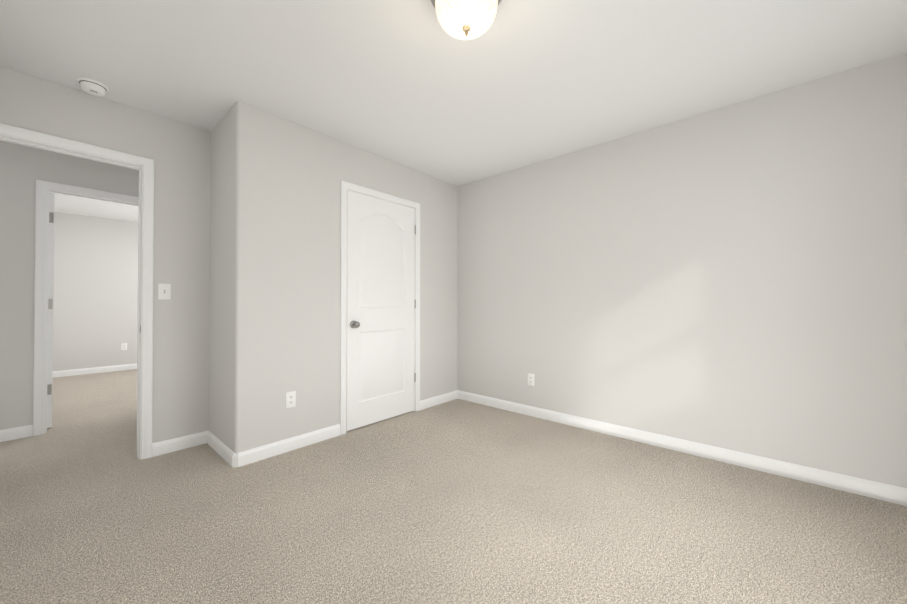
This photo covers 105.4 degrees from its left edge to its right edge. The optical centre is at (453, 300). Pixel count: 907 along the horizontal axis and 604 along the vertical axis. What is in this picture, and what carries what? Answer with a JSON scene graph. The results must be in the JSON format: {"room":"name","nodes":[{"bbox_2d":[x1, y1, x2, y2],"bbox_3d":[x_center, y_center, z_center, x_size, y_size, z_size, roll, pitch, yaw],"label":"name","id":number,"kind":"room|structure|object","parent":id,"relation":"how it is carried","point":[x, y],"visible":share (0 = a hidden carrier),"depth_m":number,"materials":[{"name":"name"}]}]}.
{"room":"empty bedroom","nodes":[
{"label":"empty bedroom","id":0,"kind":"room"},
{"bbox_2d":[0,66,207,442],"bbox_3d":[-2.045,-0.114,2.654,0.115,2.440,4.740,0,-1,42],"label":"wall","id":1,"kind":"structure","parent":0,"point":[95,296],"depth_m":2.72,"materials":[{"name":"paint"}]},
{"bbox_2d":[47,193,54,427],"bbox_3d":[-3.825,0.083,3.177,0.770,2.032,0.199,0,-1,42],"label":"door","id":2,"kind":"structure","parent":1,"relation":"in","point":[50,310],"depth_m":2.99,"materials":[{"name":"white paint"}]},
{"bbox_2d":[0,123,153,458],"bbox_3d":[-2.465,0.047,2.178,0.149,2.109,0.852,0,-1,42],"label":"trim","id":3,"kind":"structure","parent":1,"relation":"attached to","point":[144,166],"depth_m":2.42,"materials":[{"name":"white paint"}]},
{"bbox_2d":[33,179,138,435],"bbox_3d":[-3.199,0.057,3.216,0.149,2.109,0.892,0,-1,42],"label":"trim","id":4,"kind":"structure","parent":1,"relation":"attached to","point":[44,189],"depth_m":2.87,"materials":[{"name":"white paint"}]},
{"bbox_2d":[121,343,126,349],"bbox_3d":[-5.381,0.750,5.646,0.007,0.115,0.070,0,-1,42],"label":"electrical outlet","id":5,"kind":"object","parent":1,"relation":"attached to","point":[123,346],"visible":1,"depth_m":5.64,"materials":[{"name":"white plastic"}]},
{"bbox_2d":[158,283,170,299],"bbox_3d":[-2.091,-0.067,2.502,0.017,0.115,0.070,0,-1,42],"label":"light switch","id":6,"kind":"object","parent":1,"relation":"attached to","point":[164,291],"visible":1,"depth_m":2.50,"materials":[{"name":"white plastic"}]},
{"bbox_2d":[208,112,227,446],"bbox_3d":[-1.678,-0.115,2.580,0.480,2.440,0.115,0,-1,42],"label":"wall","id":7,"kind":"structure","parent":0,"point":[218,137],"depth_m":2.56,"materials":[{"name":"paint"}]},
{"bbox_2d":[228,101,455,452],"bbox_3d":[-0.745,-0.109,3.174,0.115,2.440,2.240,0,-1,42],"label":"wall","id":8,"kind":"structure","parent":0,"point":[285,176],"depth_m":2.60,"materials":[{"name":"paint"}]},
{"bbox_2d":[286,391,295,407],"bbox_3d":[-1.203,0.731,2.557,0.007,0.115,0.070,0,-1,42],"label":"electrical outlet","id":9,"kind":"object","parent":8,"relation":"attached to","point":[290,399],"visible":1,"depth_m":2.55,"materials":[{"name":"white plastic"}]},
{"bbox_2d":[340,180,419,434],"bbox_3d":[-0.688,0.057,3.237,0.149,2.109,0.892,0,-1,42],"label":"trim","id":10,"kind":"structure","parent":8,"relation":"attached to","point":[346,186],"depth_m":2.90,"materials":[{"name":"white paint"}]},
{"bbox_2d":[346,190,415,430],"bbox_3d":[-0.655,0.083,3.213,0.169,2.032,0.773,0,-1,42],"label":"closet door","id":11,"kind":"structure","parent":8,"relation":"in","point":[381,373],"depth_m":3.16,"materials":[{"name":"white paint"}]},
{"bbox_2d":[0,369,906,603],"bbox_3d":[-2.225,1.168,2.884,8.620,0.120,4.863,0,-1,42],"label":"floor","id":12,"kind":"structure","parent":0,"point":[457,501],"depth_m":1.72,"materials":[{"name":"carpet"}]},
{"bbox_2d":[0,0,906,222],"bbox_3d":[-2.225,-1.392,2.908,8.620,0.120,4.863,0,-1,42],"label":"ceiling","id":13,"kind":"structure","parent":0,"point":[412,84],"depth_m":1.94,"materials":[{"name":"white paint"}]},
{"bbox_2d":[76,77,108,95],"bbox_3d":[-2.235,-1.314,2.142,0.140,0.051,0.140,0,-1,42],"label":"smoke detector","id":14,"kind":"object","parent":13,"relation":"attached to","point":[92,87],"visible":1,"depth_m":2.11,"materials":[{"name":"white plastic"}]},
{"bbox_2d":[431,0,500,39],"bbox_3d":[0.055,-1.232,1.465,0.320,0.226,0.320,0,-1,42],"label":"ceiling light","id":15,"kind":"object","parent":13,"relation":"attached to","point":[465,19],"visible":1,"depth_m":1.43,"materials":[{"name":"white glass"}]},
{"bbox_2d":[456,53,906,487],"bbox_3d":[-0.652,-0.095,4.674,8.620,2.440,0.115,0,-1,42],"label":"wall","id":16,"kind":"structure","parent":0,"point":[734,276],"depth_m":2.39,"materials":[{"name":"paint"}]},
{"bbox_2d":[0,363,906,505],"bbox_3d":[-2.225,1.062,2.885,8.390,0.092,4.633,0,-1,42],"label":"baseboard","id":17,"kind":"structure","parent":16,"relation":"attached to","point":[854,485],"depth_m":2.53,"materials":[{"name":"white paint"}]},
{"bbox_2d":[528,373,533,385],"bbox_3d":[0.750,0.763,3.344,0.070,0.115,0.007,0,-1,42],"label":"electrical outlet","id":18,"kind":"object","parent":16,"relation":"attached to","point":[530,379],"visible":1,"depth_m":3.34,"materials":[{"name":"white plastic"}]},
{"bbox_2d":[904,52,906,243],"bbox_3d":[1.336,-0.134,0.503,0.115,2.440,3.480,0,-1,42],"label":"wall","id":19,"kind":"structure","parent":0,"point":[905,54],"depth_m":1.87,"materials":[{"name":"paint"}]}
]}

